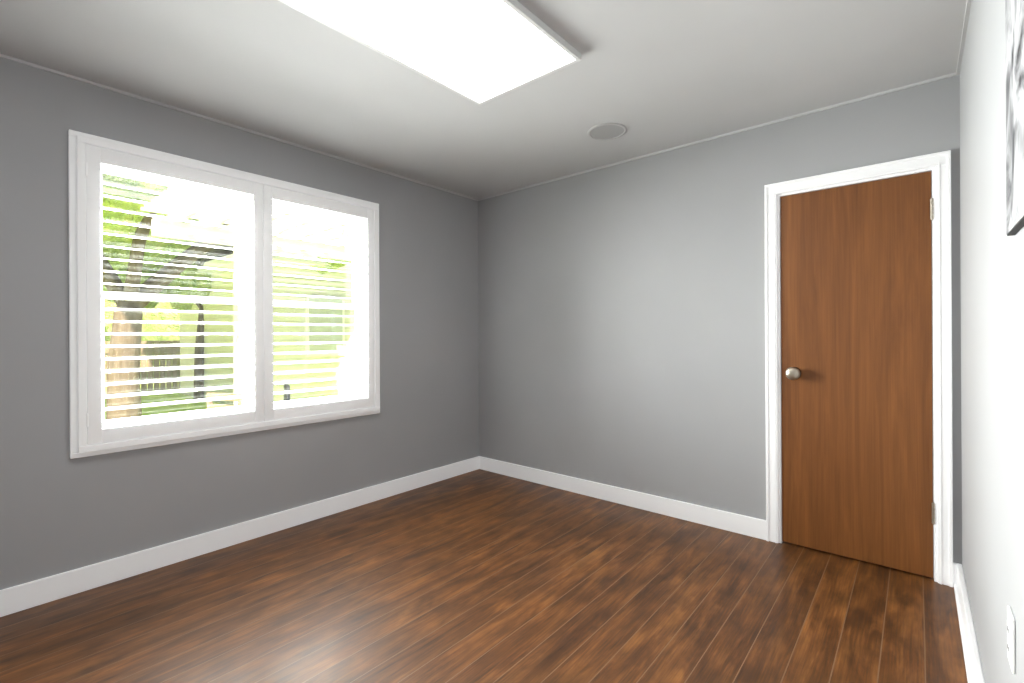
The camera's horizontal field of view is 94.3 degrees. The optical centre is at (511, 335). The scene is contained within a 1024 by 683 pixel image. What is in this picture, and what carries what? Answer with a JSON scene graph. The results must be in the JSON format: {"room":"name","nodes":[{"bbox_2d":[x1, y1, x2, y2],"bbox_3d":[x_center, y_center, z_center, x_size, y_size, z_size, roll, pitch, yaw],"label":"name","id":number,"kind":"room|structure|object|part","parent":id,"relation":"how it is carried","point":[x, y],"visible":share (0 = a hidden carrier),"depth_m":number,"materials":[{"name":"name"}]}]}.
{"room":"empty room","nodes":[
{"label":"empty room","id":0,"kind":"room"},
{"bbox_2d":[0,57,478,589],"bbox_3d":[-1.665,-0.005,2.856,0.180,2.440,4.266,0,0,40],"label":"wall","id":1,"kind":"structure","parent":0,"point":[60,511],"depth_m":2.57,"materials":[{"name":"grey paint"}]},
{"bbox_2d":[68,129,379,458],"bbox_3d":[-1.564,-0.196,2.894,0.197,1.540,1.680,0,0,40],"label":"window unit","id":2,"kind":"structure","parent":1,"relation":"in","point":[91,160],"depth_m":2.68,"materials":[{"name":"white plastic"}]},
{"bbox_3d":[-1.763,-0.195,2.557,0.064,1.424,0.803,0,0,40],"label":"shutter panel","id":3,"kind":"part","parent":2,"relation":"part of","materials":[{"name":"white"}]},
{"bbox_3d":[-1.251,-0.198,3.158,0.064,1.424,0.767,0,0,40],"label":"shutter panel","id":4,"kind":"part","parent":2,"relation":"part of","materials":[{"name":"white"}]},
{"bbox_2d":[0,53,477,200],"bbox_3d":[-1.599,-1.220,2.794,0.012,0.012,3.986,0,0,40],"label":"trim","id":5,"kind":"structure","parent":1,"relation":"attached to","point":[1,55],"depth_m":2.63,"materials":[{"name":"paint"}]},
{"bbox_2d":[0,456,479,616],"bbox_3d":[-1.585,1.157,2.793,0.015,0.115,3.986,0,0,40],"label":"baseboard","id":6,"kind":"structure","parent":1,"relation":"attached to","point":[21,597],"depth_m":2.62,"materials":[{"name":"white wood"}]},
{"bbox_2d":[0,0,966,198],"bbox_3d":[-0.358,-1.292,1.801,3.788,0.120,4.686,0,0,40],"label":"ceiling","id":7,"kind":"structure","parent":0,"point":[652,76],"depth_m":2.23,"materials":[{"name":"paint"}]},
{"bbox_2d":[278,0,580,104],"bbox_3d":[-0.329,-1.217,1.819,0.623,0.030,1.220,0,0,40],"label":"recessed light","id":8,"kind":"object","parent":7,"relation":"in","point":[479,52],"visible":1,"depth_m":1.93,"materials":[{"name":"white plastic"}]},
{"bbox_2d":[587,123,626,139],"bbox_3d":[0.575,-1.234,2.880,0.236,0.007,0.236,0,0,40],"label":"ceiling vent","id":9,"kind":"object","parent":7,"relation":"in","point":[607,131],"visible":1,"depth_m":2.87,"materials":[{"name":"grey"}]},
{"bbox_2d":[0,469,967,682],"bbox_3d":[-0.345,1.268,1.801,3.788,0.120,4.686,0,0,40],"label":"floor","id":10,"kind":"structure","parent":0,"point":[479,576],"depth_m":2.09,"materials":[{"name":"brown wood"}]},
{"bbox_2d":[478,75,961,563],"bbox_3d":[0.948,-0.019,3.326,3.188,2.440,0.120,0,0,40],"label":"wall","id":11,"kind":"structure","parent":0,"point":[621,313],"depth_m":3.20,"materials":[{"name":"grey paint"}]},
{"bbox_2d":[479,456,765,539],"bbox_3d":[0.600,1.145,3.539,2.341,0.115,0.015,0,0,40],"label":"baseboard","id":12,"kind":"structure","parent":11,"relation":"attached to","point":[732,522],"depth_m":3.30,"materials":[{"name":"white wood"}]},
{"bbox_2d":[478,73,951,200],"bbox_3d":[0.896,-1.233,3.278,3.120,0.012,0.012,0,0,40],"label":"trim","id":13,"kind":"structure","parent":11,"relation":"attached to","point":[948,75],"depth_m":2.82,"materials":[{"name":"paint"}]},
{"bbox_2d":[780,171,934,577],"bbox_3d":[1.811,0.192,2.533,0.660,1.985,0.046,0,0,40],"label":"door","id":14,"kind":"structure","parent":11,"relation":"in","point":[856,350],"depth_m":2.50,"materials":[{"name":"brown wood"}]},
{"bbox_2d":[785,367,800,379],"bbox_3d":[1.581,0.213,2.669,0.073,0.073,0.068,0,0,40],"label":"door knob","id":15,"kind":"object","parent":14,"relation":"attached to","point":[792,373],"depth_m":2.65,"materials":[{"name":"silver metal"}]},
{"bbox_3d":[2.055,0.125,2.321,0.014,1.588,0.041,0,0,40],"label":"door hinges","id":16,"kind":"part","parent":14,"relation":"part of","materials":[{"name":"silver metal"}]},
{"bbox_2d":[764,150,952,586],"bbox_3d":[1.827,0.159,2.564,0.800,2.075,0.141,0,0,40],"label":"door frame","id":17,"kind":"structure","parent":11,"relation":"attached to","point":[938,165],"depth_m":2.32,"materials":[{"name":"white wood"}]},
{"bbox_2d":[953,562,956,586],"bbox_3d":[2.104,1.137,2.257,0.013,0.115,0.015,0,0,40],"label":"baseboard","id":18,"kind":"structure","parent":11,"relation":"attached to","point":[954,573],"depth_m":2.25,"materials":[{"name":"white wood"}]},
{"bbox_2d":[960,0,1023,682],"bbox_3d":[0.868,-0.018,0.683,0.120,2.440,4.246,0,0,40],"label":"wall","id":19,"kind":"structure","parent":0,"point":[992,347],"depth_m":1.35,"materials":[{"name":"white paint"}]},
{"bbox_2d":[953,0,971,75],"bbox_3d":[0.818,-1.232,0.733,0.012,0.012,3.986,0,0,40],"label":"trim","id":20,"kind":"structure","parent":19,"relation":"attached to","point":[965,23],"depth_m":1.96,"materials":[{"name":"paint"}]},
{"bbox_2d":[954,563,984,682],"bbox_3d":[0.824,1.144,0.739,0.030,0.115,3.986,0,0,40],"label":"baseboard","id":21,"kind":"structure","parent":19,"relation":"attached to","point":[973,666],"depth_m":1.79,"materials":[{"name":"white wood"}]},
{"bbox_2d":[1007,606,1015,673],"bbox_3d":[1.093,0.665,1.042,0.008,0.116,0.072,0,0,40],"label":"electrical outlet plate","id":22,"kind":"object","parent":19,"relation":"attached to","point":[1011,639],"visible":0.98,"depth_m":1.02,"materials":[{"name":"white plastic"}]},
{"bbox_2d":[1005,0,1023,235],"bbox_3d":[0.840,-0.639,0.756,0.012,0.859,0.646,0,0,40],"label":"picture","id":23,"kind":"object","parent":19,"relation":"attached to","point":[1014,29],"visible":1,"depth_m":0.92,"materials":[{"name":"grey"}]},
{"label":"outside","id":24,"kind":"structure","parent":0,"visible":0},
{"bbox_2d":[102,173,354,419],"bbox_3d":[-21.984,-4.571,25.293,59.820,15.947,90.000,0,0,40],"label":"garden","id":25,"kind":"object","parent":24,"point":[207,307],"depth_m":10.53,"materials":[{"name":"green plant"}]}
]}

